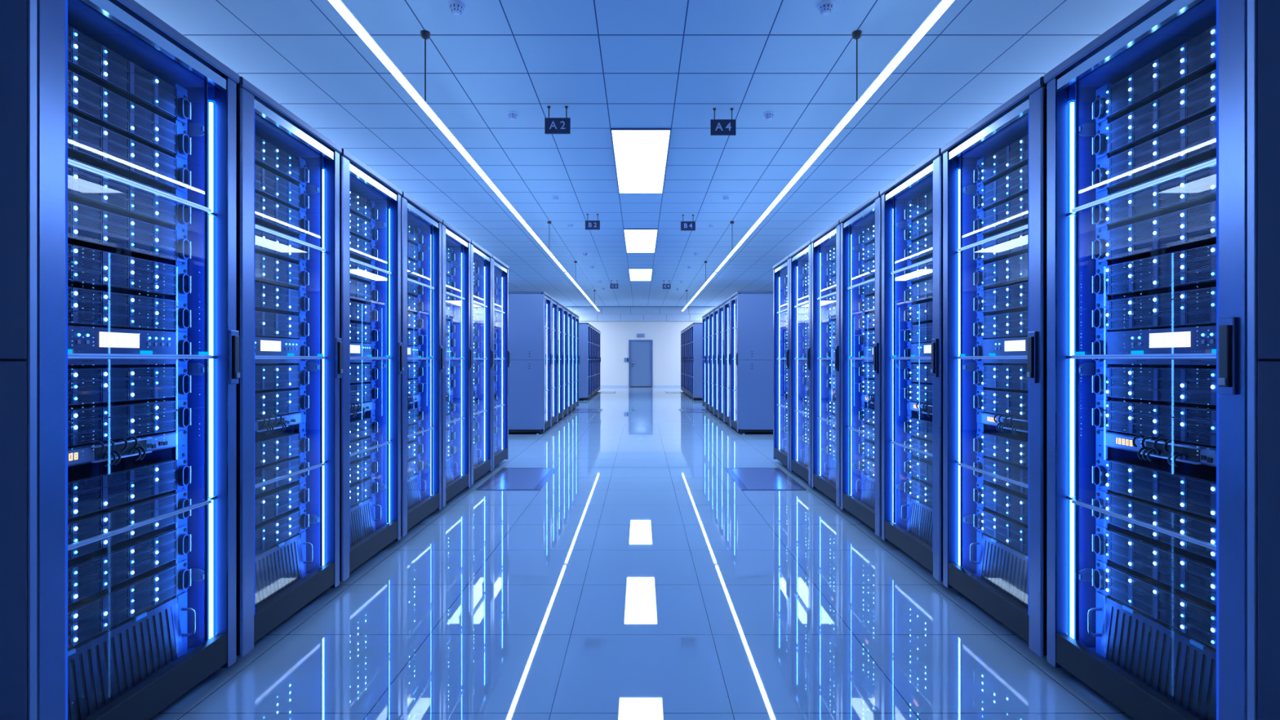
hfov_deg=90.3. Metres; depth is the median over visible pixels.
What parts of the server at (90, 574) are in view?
handle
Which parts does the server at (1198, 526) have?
handle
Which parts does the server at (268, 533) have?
handle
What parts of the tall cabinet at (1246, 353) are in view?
mounting rail, rail, rail, handle lever, handle, corner trim, panel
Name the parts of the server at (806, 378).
panel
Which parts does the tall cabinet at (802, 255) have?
rail, rail, mounting rail, handle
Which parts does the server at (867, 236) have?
handle, panel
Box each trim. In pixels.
[566,306,715,314]
[577,314,704,320]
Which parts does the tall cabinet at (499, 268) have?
mounting rail, rail, rail, handle lever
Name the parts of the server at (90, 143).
handle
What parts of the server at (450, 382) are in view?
panel, handle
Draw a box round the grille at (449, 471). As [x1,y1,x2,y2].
[445,457,453,485]
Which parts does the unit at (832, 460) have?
handle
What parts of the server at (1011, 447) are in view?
handle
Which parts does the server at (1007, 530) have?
handle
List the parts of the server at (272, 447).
handle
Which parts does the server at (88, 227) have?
handle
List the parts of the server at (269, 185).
handle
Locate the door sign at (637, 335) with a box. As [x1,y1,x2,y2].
[636,333,644,337]
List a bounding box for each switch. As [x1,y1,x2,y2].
[67,430,187,466]
[254,411,306,435]
[350,400,375,417]
[407,394,421,406]
[445,389,453,398]
[473,385,477,393]
[828,389,835,398]
[861,394,875,406]
[906,400,932,417]
[976,411,1027,435]
[1095,430,1216,466]
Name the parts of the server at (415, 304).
handle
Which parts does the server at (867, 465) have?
handle, panel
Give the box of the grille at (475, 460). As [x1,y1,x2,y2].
[473,444,478,467]
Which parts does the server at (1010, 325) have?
handle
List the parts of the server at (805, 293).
panel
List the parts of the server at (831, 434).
handle, panel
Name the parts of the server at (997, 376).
handle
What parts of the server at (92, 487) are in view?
handle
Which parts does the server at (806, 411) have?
panel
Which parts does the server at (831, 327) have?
handle, panel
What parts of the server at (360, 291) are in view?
handle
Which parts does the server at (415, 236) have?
panel, handle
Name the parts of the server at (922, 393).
handle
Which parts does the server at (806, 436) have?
panel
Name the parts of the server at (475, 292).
panel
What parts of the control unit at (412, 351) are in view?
handle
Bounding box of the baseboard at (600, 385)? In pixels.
[600,385,680,386]
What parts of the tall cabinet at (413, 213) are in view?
mounting rail, rail, rail, handle, handle lever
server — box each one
[67,25,191,124]
[67,69,191,159]
[67,111,191,192]
[67,156,191,228]
[67,200,191,262]
[67,244,191,297]
[67,286,191,331]
[67,366,191,405]
[67,399,191,446]
[67,457,191,519]
[67,489,191,560]
[67,524,191,604]
[67,559,191,648]
[254,134,309,186]
[254,164,309,211]
[254,192,309,236]
[254,222,309,262]
[254,253,309,288]
[254,281,309,313]
[254,310,309,338]
[254,364,309,391]
[254,389,309,417]
[254,431,309,466]
[254,455,309,494]
[254,481,309,524]
[254,506,309,554]
[350,190,377,222]
[350,213,377,242]
[350,234,377,262]
[350,257,377,283]
[350,279,377,302]
[350,301,377,323]
[350,322,377,342]
[350,364,377,382]
[350,382,377,403]
[350,417,377,440]
[350,435,377,461]
[350,456,377,484]
[350,476,377,506]
[407,223,422,245]
[407,241,422,262]
[407,258,422,279]
[407,277,422,296]
[407,295,422,312]
[407,312,422,329]
[407,329,422,346]
[407,363,422,378]
[407,378,422,395]
[407,407,422,424]
[407,422,422,441]
[407,440,422,459]
[407,456,422,477]
[445,246,454,262]
[445,261,454,276]
[445,275,454,290]
[445,291,454,305]
[445,306,454,319]
[445,320,454,333]
[445,334,454,347]
[445,362,454,375]
[445,376,454,389]
[445,400,454,413]
[445,413,454,427]
[445,428,454,443]
[445,442,454,457]
[473,262,478,275]
[473,275,478,287]
[473,288,478,299]
[473,301,478,312]
[473,313,478,324]
[473,326,478,337]
[473,338,478,349]
[473,362,478,373]
[473,373,478,385]
[473,395,478,406]
[473,406,478,418]
[473,419,478,431]
[473,431,478,444]
[493,274,497,284]
[493,285,497,295]
[493,296,497,306]
[493,307,497,317]
[493,319,497,328]
[493,330,497,339]
[493,341,497,351]
[493,362,497,371]
[493,372,497,382]
[493,391,497,400]
[493,401,497,411]
[493,413,497,422]
[493,423,497,433]
[784,274,787,284]
[784,285,787,295]
[784,296,787,306]
[784,307,787,317]
[784,319,787,328]
[784,330,787,339]
[784,341,787,351]
[784,372,787,382]
[784,391,787,400]
[784,401,787,411]
[784,413,787,422]
[784,423,787,433]
[803,262,808,275]
[803,275,808,287]
[803,288,808,299]
[803,301,808,312]
[803,313,808,324]
[803,326,808,337]
[803,338,808,349]
[803,362,808,373]
[803,373,808,385]
[803,395,808,406]
[803,406,808,417]
[803,419,808,431]
[803,431,808,444]
[826,246,835,262]
[826,261,835,276]
[826,275,835,290]
[826,291,835,305]
[826,306,835,319]
[826,320,835,333]
[826,335,835,347]
[826,362,835,375]
[826,376,835,389]
[826,400,835,413]
[826,413,835,427]
[826,428,835,443]
[826,442,835,457]
[858,223,875,245]
[858,241,875,262]
[858,258,875,279]
[858,277,875,296]
[858,295,875,312]
[858,312,875,329]
[858,329,875,346]
[858,363,875,378]
[858,378,875,395]
[858,407,875,424]
[858,422,875,441]
[858,440,875,459]
[858,456,875,477]
[904,190,932,222]
[904,213,932,242]
[904,234,932,262]
[904,257,932,283]
[904,279,932,302]
[904,301,932,323]
[904,322,932,342]
[904,364,932,382]
[904,382,932,404]
[904,417,932,440]
[904,435,932,461]
[904,456,932,484]
[904,476,932,506]
[973,134,1027,186]
[973,164,1027,211]
[973,193,1027,236]
[973,223,1027,262]
[973,253,1027,288]
[973,281,1027,313]
[973,311,1027,338]
[973,364,1027,391]
[973,389,1027,417]
[973,431,1027,466]
[973,455,1027,494]
[973,481,1027,524]
[973,506,1027,554]
[1092,24,1216,124]
[1092,69,1216,159]
[1092,111,1216,192]
[1092,156,1216,228]
[1092,200,1216,262]
[1092,244,1216,297]
[1092,286,1216,331]
[1092,366,1216,405]
[1092,399,1216,446]
[1092,457,1216,519]
[1092,489,1216,560]
[1092,524,1216,605]
[1092,559,1216,648]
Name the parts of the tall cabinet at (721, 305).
rail, door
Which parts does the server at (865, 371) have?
handle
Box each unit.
[67,325,191,364]
[67,591,195,719]
[254,337,309,363]
[254,530,312,608]
[350,342,377,362]
[350,495,381,547]
[407,346,422,362]
[407,471,426,510]
[445,348,454,361]
[445,455,457,485]
[473,350,478,361]
[473,443,480,467]
[493,351,497,361]
[493,434,498,454]
[782,434,787,454]
[800,443,808,467]
[803,350,807,361]
[824,455,835,485]
[826,348,834,361]
[856,471,875,511]
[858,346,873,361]
[901,495,932,547]
[904,342,931,362]
[969,530,1027,608]
[973,337,1027,363]
[1087,591,1216,719]
[1092,325,1216,364]
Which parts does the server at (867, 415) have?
handle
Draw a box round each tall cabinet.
[0,0,239,719]
[235,75,342,657]
[339,148,404,582]
[400,191,444,537]
[434,219,472,511]
[470,240,493,486]
[491,254,510,470]
[508,291,551,434]
[551,296,558,426]
[555,301,564,422]
[562,305,568,417]
[567,308,573,414]
[571,311,576,411]
[575,314,579,408]
[578,322,591,400]
[590,324,592,396]
[591,326,594,395]
[594,327,595,393]
[595,328,597,392]
[597,329,599,391]
[599,330,600,390]
[680,330,682,390]
[682,329,684,391]
[683,328,685,393]
[684,327,687,393]
[687,325,688,395]
[688,324,692,397]
[690,322,702,400]
[702,314,706,408]
[705,311,709,409]
[709,308,714,414]
[713,305,719,417]
[718,301,725,422]
[724,296,730,426]
[730,291,773,434]
[772,254,790,470]
[789,240,811,486]
[810,219,840,507]
[839,191,881,537]
[880,148,942,582]
[941,75,1046,657]
[1044,0,1279,719]
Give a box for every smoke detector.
[447,0,465,15]
[506,111,519,119]
[551,195,559,200]
[566,223,573,227]
[707,223,714,227]
[721,195,729,200]
[763,111,775,119]
[816,0,835,15]
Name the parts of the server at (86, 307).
handle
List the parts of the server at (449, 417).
panel, handle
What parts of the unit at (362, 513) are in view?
handle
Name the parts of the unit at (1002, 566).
handle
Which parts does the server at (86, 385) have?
handle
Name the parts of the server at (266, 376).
handle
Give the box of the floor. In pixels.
[148,386,1134,719]
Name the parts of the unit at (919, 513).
handle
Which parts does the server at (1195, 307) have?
handle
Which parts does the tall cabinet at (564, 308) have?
rail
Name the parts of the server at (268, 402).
handle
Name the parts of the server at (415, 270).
panel, handle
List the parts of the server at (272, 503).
handle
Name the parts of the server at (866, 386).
handle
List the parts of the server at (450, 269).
panel, handle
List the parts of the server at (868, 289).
handle, panel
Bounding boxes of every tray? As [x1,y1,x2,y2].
[67,25,71,38]
[67,36,71,50]
[67,48,71,62]
[67,69,71,82]
[67,81,71,94]
[67,93,71,106]
[67,111,71,124]
[67,124,71,137]
[67,136,71,148]
[67,156,71,169]
[67,168,71,181]
[67,181,71,193]
[67,200,71,213]
[67,213,71,225]
[67,224,71,236]
[67,244,71,256]
[67,256,71,267]
[67,267,71,279]
[67,287,71,298]
[67,298,71,311]
[67,311,71,322]
[67,369,71,381]
[67,381,71,392]
[67,393,71,404]
[67,410,71,422]
[67,422,71,434]
[67,434,71,446]
[67,483,71,495]
[67,494,71,507]
[67,506,71,519]
[67,524,71,536]
[67,536,71,544]
[67,549,71,560]
[67,568,71,581]
[67,580,71,593]
[67,592,71,604]
[67,612,71,625]
[67,623,71,636]
[67,635,71,648]
[69,51,102,78]
[69,137,102,159]
[69,182,102,202]
[69,225,102,243]
[69,257,102,272]
[69,311,102,324]
[69,368,102,381]
[69,476,102,494]
[69,515,102,535]
[69,598,102,622]
[70,95,102,119]
[70,170,102,191]
[70,287,102,302]
[70,407,102,422]
[70,526,102,543]
[70,557,102,579]
[70,579,102,603]
[71,27,102,55]
[71,39,102,66]
[71,71,102,97]
[71,83,102,108]
[71,113,102,137]
[71,125,102,148]
[71,158,102,179]
[71,201,102,221]
[71,213,102,231]
[71,244,102,262]
[71,268,102,284]
[71,299,102,313]
[71,380,102,392]
[71,391,102,404]
[71,418,102,433]
[71,430,102,445]
[71,488,102,506]
[71,498,102,518]
[71,539,102,559]
[71,568,102,591]
[71,609,102,635]
[71,621,102,646]
[99,67,128,92]
[99,109,128,132]
[99,149,128,169]
[99,232,128,249]
[99,262,128,277]
[99,273,128,288]
[99,471,128,487]
[99,546,128,568]
[99,586,128,608]
[100,191,128,210]
[100,221,128,238]
[100,390,128,402]
[100,481,128,498]
[101,44,128,71]
[101,87,128,111]
[101,97,128,121]
[101,126,128,148]
[101,137,128,159]
[101,168,128,188]
[101,291,128,305]
[101,507,128,525]
[101,558,128,579]
[101,608,128,631]
[102,56,128,81]
[102,180,128,199]
[102,210,128,227]
[102,250,128,266]
[102,302,128,315]
[102,314,128,326]
[102,368,128,379]
[102,378,128,391]
[102,404,128,418]
[102,416,128,430]
[102,426,128,440]
[102,492,128,510]
[102,518,128,533]
[102,530,128,548]
[102,568,128,590]
[102,596,128,620]
[126,82,153,105]
[126,160,153,179]
[126,465,153,480]
[126,500,153,517]
[127,122,153,142]
[127,413,153,426]
[127,575,153,596]
[128,61,153,84]
[128,71,153,95]
[128,100,153,122]
[128,111,153,133]
[128,138,153,159]
[128,149,153,168]
[128,178,153,196]
[128,189,153,207]
[128,200,153,217]
[128,217,153,234]
[128,228,153,244]
[128,239,153,254]
[128,256,153,271]
[128,266,153,281]
[128,277,153,291]
[128,294,153,307]
[128,305,153,318]
[128,315,153,328]
[128,368,153,378]
[128,377,153,389]
[128,388,153,399]
[128,403,153,415]
[128,423,153,436]
[128,475,153,491]
[128,485,153,502]
[128,510,153,524]
[128,522,153,538]
[128,537,153,557]
[128,548,153,568]
[128,558,153,578]
[128,585,153,607]
[128,595,153,617]
[151,95,176,116]
[151,133,176,153]
[151,208,176,224]
[151,493,176,510]
[151,565,176,585]
[152,169,176,187]
[152,187,176,204]
[152,244,176,259]
[152,261,176,275]
[152,281,176,294]
[152,420,176,433]
[152,460,176,475]
[152,529,176,547]
[153,75,176,97]
[153,85,176,106]
[153,113,176,133]
[153,123,176,143]
[153,149,176,168]
[153,159,176,177]
[153,197,176,214]
[153,224,176,239]
[153,235,176,249]
[153,271,176,284]
[153,297,176,310]
[153,308,176,319]
[153,318,176,329]
[153,367,176,377]
[153,377,176,387]
[153,386,176,398]
[153,400,176,413]
[153,410,176,422]
[153,470,176,484]
[153,480,176,495]
[153,503,176,516]
[153,515,176,530]
[153,539,176,558]
[153,549,176,568]
[153,575,176,595]
[153,585,176,605]
[254,134,262,146]
[254,142,262,154]
[254,151,262,161]
[254,164,262,175]
[254,172,262,183]
[254,180,262,191]
[254,192,262,203]
[254,200,262,211]
[254,208,262,219]
[254,222,262,233]
[254,231,262,240]
[254,239,262,248]
[254,253,262,262]
[254,260,262,270]
[254,268,262,278]
[254,281,262,290]
[254,289,262,298]
[254,297,262,306]
[254,311,262,319]
[254,319,262,327]
[254,327,262,335]
[254,366,262,373]
[254,373,262,382]
[254,382,262,390]
[254,393,262,401]
[254,401,262,409]
[254,409,262,417]
[254,441,262,451]
[254,449,262,459]
[254,457,262,466]
[254,469,262,479]
[254,476,262,484]
[254,486,262,494]
[254,498,262,508]
[254,506,262,516]
[254,514,262,524]
[254,527,262,538]
[254,535,262,546]
[259,154,275,168]
[259,183,275,197]
[259,407,275,417]
[260,241,275,253]
[260,283,275,293]
[260,465,275,476]
[260,493,275,506]
[261,195,275,208]
[261,212,275,224]
[261,233,275,245]
[261,254,275,266]
[261,501,275,514]
[261,521,275,534]
[262,138,275,153]
[262,146,275,161]
[262,168,275,182]
[262,176,275,189]
[262,204,275,217]
[262,226,275,237]
[262,262,275,273]
[262,270,275,280]
[262,291,275,301]
[262,299,275,308]
[262,311,275,320]
[262,320,275,328]
[262,327,275,336]
[262,365,275,373]
[262,373,275,382]
[262,381,275,389]
[262,392,275,400]
[262,400,275,408]
[262,439,275,449]
[262,446,275,457]
[262,453,275,465]
[262,472,275,482]
[262,481,275,492]
[262,509,275,522]
[262,528,275,542]
[274,161,288,175]
[274,190,288,203]
[274,217,288,229]
[274,245,288,257]
[274,273,288,284]
[274,285,288,295]
[274,320,288,329]
[274,391,288,399]
[274,435,288,446]
[274,461,288,472]
[274,488,288,501]
[274,515,288,528]
[275,146,288,160]
[275,154,288,168]
[275,174,288,188]
[275,182,288,195]
[275,201,288,214]
[275,209,288,222]
[275,238,288,249]
[275,258,288,269]
[275,266,288,276]
[275,293,288,302]
[275,301,288,310]
[275,313,288,322]
[275,328,288,337]
[275,365,288,373]
[275,373,288,381]
[275,380,288,388]
[275,398,288,407]
[275,405,288,414]
[275,443,288,453]
[275,450,288,461]
[275,468,288,477]
[275,477,288,488]
[275,496,288,508]
[275,503,288,515]
[275,523,288,536]
[275,530,288,544]
[286,168,299,182]
[286,303,299,311]
[287,195,299,208]
[287,222,299,233]
[287,288,299,297]
[287,296,299,305]
[287,484,299,496]
[287,511,299,523]
[288,154,299,167]
[288,161,299,174]
[288,181,299,194]
[288,188,299,200]
[288,207,299,219]
[288,214,299,226]
[288,242,299,253]
[288,249,299,260]
[288,262,299,271]
[288,269,299,279]
[288,276,299,286]
[288,315,299,323]
[288,322,299,330]
[288,329,299,337]
[288,365,299,373]
[288,373,299,380]
[288,379,299,387]
[288,390,299,398]
[288,397,299,405]
[288,404,299,413]
[288,433,299,443]
[288,440,299,450]
[288,448,299,457]
[288,457,299,468]
[288,465,299,473]
[288,473,299,483]
[288,492,299,503]
[288,498,299,511]
[288,518,299,530]
[288,524,299,537]
[350,190,356,199]
[350,196,356,205]
[350,202,356,211]
[350,213,356,222]
[350,218,356,227]
[350,225,356,233]
[350,246,356,254]
[350,262,356,271]
[350,269,356,276]
[350,279,356,286]
[350,285,356,293]
[350,291,356,298]
[350,301,356,308]
[350,306,356,314]
[350,313,356,319]
[350,323,356,329]
[350,328,356,335]
[350,335,356,341]
[350,364,356,370]
[350,370,356,377]
[350,376,356,382]
[350,385,356,391]
[350,391,356,397]
[350,396,356,403]
[350,421,356,428]
[350,427,356,434]
[350,433,356,440]
[350,441,356,449]
[350,448,356,453]
[350,454,356,461]
[350,463,356,471]
[350,470,356,478]
[350,475,356,484]
[350,485,356,493]
[350,491,356,500]
[350,497,356,506]
[355,205,364,215]
[355,227,364,236]
[355,248,364,257]
[355,271,364,279]
[355,425,364,432]
[355,445,364,451]
[355,482,364,491]
[355,493,364,502]
[356,194,364,204]
[356,200,364,209]
[356,216,364,225]
[356,222,364,231]
[356,265,364,273]
[356,280,364,288]
[356,287,364,294]
[356,293,364,300]
[356,302,364,309]
[356,308,364,315]
[356,314,364,320]
[356,324,364,330]
[356,329,364,336]
[356,335,364,342]
[356,364,364,370]
[356,370,364,376]
[356,376,364,382]
[356,384,364,391]
[356,390,364,396]
[356,395,364,402]
[356,419,364,426]
[356,431,364,439]
[356,440,364,447]
[356,452,364,459]
[356,461,364,469]
[356,466,364,475]
[356,472,364,481]
[356,488,364,497]
[363,209,371,219]
[363,231,371,239]
[363,252,371,260]
[363,310,371,316]
[363,315,371,322]
[363,437,371,444]
[363,479,371,487]
[364,198,371,208]
[364,204,371,213]
[364,219,371,228]
[364,226,371,234]
[364,246,371,254]
[364,267,371,275]
[364,273,371,281]
[364,283,371,290]
[364,288,371,296]
[364,294,371,302]
[364,304,371,311]
[364,324,371,331]
[364,330,371,337]
[364,336,371,342]
[364,364,371,369]
[364,369,371,376]
[364,375,371,382]
[364,383,371,390]
[364,389,371,395]
[364,395,371,401]
[364,417,371,425]
[364,423,371,431]
[364,429,371,436]
[364,443,371,448]
[364,449,371,456]
[364,458,371,466]
[364,464,371,472]
[364,470,371,478]
[364,484,371,493]
[364,490,371,499]
[909,199,917,208]
[909,204,917,213]
[909,210,919,219]
[909,240,917,248]
[909,246,918,254]
[909,252,917,260]
[909,283,917,290]
[909,288,917,296]
[909,294,917,302]
[909,304,918,311]
[909,310,918,316]
[909,315,917,322]
[909,369,917,375]
[909,375,917,382]
[909,383,917,390]
[909,389,917,395]
[909,395,917,401]
[909,417,917,425]
[909,423,917,431]
[909,429,917,436]
[909,437,917,444]
[909,443,918,448]
[909,463,917,471]
[909,469,917,477]
[909,479,919,487]
[909,489,917,498]
[910,220,917,229]
[910,226,917,235]
[910,231,919,239]
[910,267,917,275]
[910,274,918,281]
[910,324,917,331]
[910,330,917,337]
[910,336,917,342]
[910,364,917,369]
[910,449,917,456]
[910,457,918,466]
[910,484,917,493]
[916,205,926,215]
[916,216,925,225]
[916,222,925,231]
[916,237,925,245]
[916,243,925,251]
[916,248,925,257]
[916,265,925,273]
[916,271,926,279]
[916,280,925,288]
[916,308,925,315]
[916,364,925,370]
[916,376,925,382]
[916,384,925,391]
[916,390,925,396]
[916,395,925,402]
[916,419,925,426]
[916,425,925,432]
[916,431,925,439]
[916,461,925,469]
[916,472,925,481]
[916,493,925,502]
[917,194,925,204]
[917,200,925,209]
[917,227,926,236]
[917,259,925,267]
[917,287,925,294]
[917,293,925,300]
[917,302,925,309]
[917,314,925,321]
[917,324,925,330]
[917,329,925,336]
[917,335,925,342]
[917,370,925,376]
[917,439,925,447]
[917,445,925,451]
[917,452,925,459]
[917,466,925,475]
[917,482,926,491]
[917,488,925,497]
[924,190,932,199]
[924,202,932,211]
[924,213,932,221]
[924,218,932,227]
[924,225,932,233]
[924,234,932,242]
[924,240,932,248]
[924,262,932,271]
[924,269,932,276]
[924,279,932,286]
[924,285,932,293]
[924,306,932,314]
[924,335,932,341]
[924,364,931,370]
[924,376,932,382]
[924,385,932,391]
[924,391,932,397]
[924,396,932,404]
[924,433,932,440]
[924,441,932,449]
[924,447,932,453]
[924,454,932,461]
[924,475,932,484]
[924,485,932,493]
[924,491,932,500]
[924,497,932,506]
[925,196,932,205]
[925,246,932,254]
[925,291,932,298]
[925,301,932,308]
[925,313,932,319]
[925,323,932,329]
[925,328,932,335]
[925,370,931,376]
[925,421,932,428]
[925,426,932,434]
[925,463,932,471]
[925,470,932,478]
[981,161,994,174]
[981,249,994,260]
[981,322,994,330]
[981,329,994,337]
[981,379,994,387]
[981,404,994,413]
[981,433,994,443]
[981,517,994,529]
[981,524,994,537]
[982,154,994,168]
[982,168,995,182]
[982,181,994,194]
[982,188,994,201]
[982,195,995,208]
[982,207,994,219]
[982,214,994,226]
[982,222,995,233]
[982,235,994,246]
[982,242,994,253]
[982,262,994,271]
[982,269,994,279]
[982,276,994,286]
[982,288,995,297]
[982,296,995,305]
[982,303,995,311]
[982,315,994,323]
[982,365,994,373]
[982,373,994,380]
[982,390,994,398]
[982,397,994,405]
[982,440,994,450]
[982,448,994,457]
[982,457,994,468]
[982,465,994,473]
[982,473,994,483]
[982,484,995,495]
[982,491,994,503]
[982,498,994,511]
[982,510,995,522]
[993,146,1006,160]
[993,155,1006,168]
[993,162,1008,175]
[993,190,1008,203]
[993,202,1007,214]
[993,217,1008,229]
[993,246,1008,257]
[993,258,1006,269]
[993,266,1006,276]
[993,274,1008,284]
[993,286,1006,295]
[993,301,1007,310]
[993,313,1006,322]
[993,321,1008,329]
[993,328,1006,337]
[993,365,1006,373]
[993,373,1006,381]
[993,391,1008,399]
[993,398,1006,407]
[993,405,1006,414]
[993,443,1006,453]
[993,450,1006,461]
[993,461,1008,471]
[993,468,1006,477]
[993,477,1006,487]
[993,488,1008,500]
[993,496,1006,508]
[993,515,1008,528]
[993,523,1006,536]
[994,175,1007,188]
[994,182,1006,195]
[994,209,1006,222]
[994,231,1006,242]
[994,238,1006,249]
[994,293,1006,302]
[994,380,1006,388]
[994,435,1008,445]
[994,503,1006,515]
[994,530,1006,543]
[1006,138,1020,154]
[1006,146,1020,161]
[1006,155,1021,168]
[1006,168,1020,182]
[1006,176,1020,190]
[1006,184,1021,197]
[1006,196,1020,208]
[1006,204,1020,217]
[1006,212,1022,224]
[1006,226,1020,238]
[1006,234,1020,245]
[1006,241,1022,253]
[1006,254,1021,266]
[1006,262,1020,273]
[1006,271,1020,280]
[1006,283,1022,293]
[1006,291,1020,301]
[1006,299,1020,308]
[1006,311,1021,320]
[1006,320,1020,328]
[1006,327,1020,336]
[1006,365,1020,373]
[1006,373,1020,382]
[1006,381,1020,389]
[1006,392,1020,400]
[1006,400,1021,408]
[1006,407,1020,417]
[1006,439,1020,448]
[1006,446,1020,457]
[1006,453,1021,465]
[1006,465,1022,476]
[1006,472,1020,481]
[1006,481,1020,492]
[1006,493,1022,506]
[1006,501,1020,513]
[1006,508,1020,521]
[1006,521,1022,534]
[1006,528,1020,542]
[1006,536,1021,551]
[1019,193,1027,204]
[1019,231,1027,241]
[1019,281,1027,290]
[1019,401,1027,409]
[1019,449,1027,458]
[1019,457,1027,466]
[1019,498,1027,508]
[1020,134,1027,146]
[1020,142,1027,154]
[1020,151,1027,162]
[1020,164,1027,175]
[1020,173,1027,183]
[1020,180,1027,191]
[1020,201,1027,211]
[1020,208,1027,219]
[1020,223,1027,233]
[1020,239,1027,248]
[1020,253,1027,262]
[1020,261,1027,270]
[1020,269,1027,278]
[1020,289,1027,298]
[1020,297,1027,306]
[1020,311,1027,319]
[1020,319,1027,327]
[1020,327,1027,335]
[1020,366,1027,373]
[1020,373,1027,382]
[1020,382,1027,390]
[1020,393,1027,401]
[1020,408,1027,417]
[1020,441,1027,451]
[1020,469,1027,478]
[1020,476,1027,484]
[1020,485,1027,494]
[1020,506,1027,516]
[1020,514,1027,524]
[1020,527,1027,537]
[1020,535,1027,546]
[1020,543,1027,554]
[1106,75,1128,97]
[1106,85,1128,107]
[1106,96,1130,117]
[1106,113,1128,133]
[1106,124,1128,143]
[1106,133,1130,153]
[1106,149,1128,168]
[1106,160,1129,177]
[1106,169,1130,187]
[1106,187,1128,204]
[1106,197,1128,214]
[1106,208,1129,224]
[1106,224,1129,239]
[1106,235,1128,249]
[1106,244,1130,259]
[1106,261,1130,275]
[1106,271,1128,284]
[1106,281,1130,294]
[1106,297,1128,310]
[1106,308,1128,319]
[1106,318,1128,329]
[1106,367,1128,377]
[1106,377,1128,387]
[1106,386,1128,398]
[1106,400,1129,413]
[1106,410,1128,422]
[1106,420,1130,433]
[1106,460,1130,475]
[1106,470,1128,484]
[1106,480,1128,495]
[1106,493,1131,510]
[1106,503,1128,516]
[1106,514,1128,529]
[1106,529,1130,547]
[1106,539,1129,557]
[1106,549,1128,568]
[1106,565,1131,584]
[1106,574,1128,595]
[1106,584,1128,604]
[1128,61,1153,85]
[1128,71,1153,95]
[1128,83,1155,106]
[1128,101,1153,123]
[1128,111,1153,133]
[1128,122,1155,143]
[1128,138,1153,159]
[1128,149,1153,168]
[1128,160,1155,179]
[1128,178,1153,197]
[1128,189,1153,207]
[1128,200,1155,217]
[1128,217,1155,234]
[1128,228,1153,244]
[1128,239,1153,254]
[1128,256,1153,271]
[1128,267,1153,281]
[1128,278,1154,291]
[1128,294,1153,307]
[1128,305,1153,318]
[1128,316,1153,328]
[1128,368,1153,378]
[1128,377,1153,389]
[1128,388,1155,399]
[1128,403,1153,415]
[1128,413,1155,426]
[1128,423,1155,436]
[1128,465,1153,480]
[1128,475,1153,491]
[1128,485,1155,502]
[1128,500,1154,517]
[1128,510,1153,524]
[1128,521,1153,538]
[1128,537,1155,556]
[1128,548,1153,568]
[1128,558,1153,578]
[1128,575,1155,595]
[1128,585,1153,606]
[1128,595,1153,617]
[1152,45,1180,71]
[1152,57,1180,82]
[1152,127,1180,149]
[1152,138,1180,159]
[1152,180,1182,199]
[1152,210,1180,227]
[1152,222,1180,239]
[1152,273,1183,288]
[1152,302,1180,315]
[1152,586,1183,608]
[1153,68,1183,93]
[1153,87,1180,111]
[1153,98,1180,121]
[1153,110,1182,132]
[1153,150,1183,170]
[1153,169,1180,189]
[1153,191,1182,210]
[1153,233,1180,249]
[1153,251,1180,266]
[1153,262,1180,277]
[1153,291,1182,305]
[1153,314,1180,326]
[1153,368,1180,379]
[1153,378,1180,391]
[1153,390,1183,402]
[1153,404,1180,418]
[1153,416,1180,429]
[1153,426,1180,440]
[1153,470,1180,487]
[1153,480,1180,497]
[1153,492,1180,509]
[1153,506,1182,525]
[1153,517,1181,533]
[1153,529,1180,547]
[1153,546,1182,567]
[1153,557,1180,578]
[1153,568,1180,590]
[1153,596,1180,619]
[1153,607,1180,631]
[1180,28,1210,56]
[1180,40,1211,67]
[1180,52,1213,78]
[1180,72,1210,97]
[1180,114,1210,137]
[1180,126,1211,149]
[1180,137,1213,159]
[1180,159,1211,180]
[1180,170,1210,191]
[1180,182,1213,202]
[1180,202,1212,221]
[1180,213,1210,232]
[1180,226,1210,244]
[1180,244,1211,262]
[1180,257,1210,273]
[1180,268,1213,284]
[1180,287,1213,302]
[1180,299,1210,313]
[1180,311,1210,324]
[1180,368,1213,381]
[1180,380,1210,392]
[1180,391,1211,404]
[1180,407,1213,422]
[1180,418,1210,433]
[1180,430,1212,445]
[1180,475,1210,493]
[1180,487,1210,506]
[1180,498,1212,517]
[1180,515,1213,534]
[1180,526,1210,542]
[1180,538,1210,558]
[1180,556,1213,578]
[1180,568,1210,591]
[1180,579,1210,603]
[1180,608,1211,634]
[1210,24,1216,39]
[1210,36,1216,50]
[1210,48,1216,62]
[1210,69,1216,83]
[1210,80,1216,94]
[1210,93,1216,106]
[1210,111,1216,125]
[1210,124,1216,137]
[1210,135,1216,149]
[1210,156,1216,169]
[1210,168,1216,182]
[1210,180,1216,193]
[1210,200,1216,213]
[1210,212,1216,225]
[1210,224,1216,237]
[1210,244,1216,256]
[1210,256,1216,268]
[1210,267,1216,279]
[1210,287,1216,298]
[1210,298,1216,311]
[1210,311,1216,323]
[1210,369,1216,381]
[1210,381,1216,393]
[1210,393,1216,404]
[1210,410,1216,422]
[1210,422,1216,434]
[1210,434,1216,446]
[1210,482,1216,495]
[1210,494,1216,507]
[1210,506,1216,519]
[1210,524,1216,537]
[1210,535,1216,544]
[1210,549,1216,560]
[1210,568,1216,581]
[1210,579,1216,593]
[1210,591,1216,605]
[1210,611,1216,625]
[1210,623,1216,637]
[1210,635,1216,648]

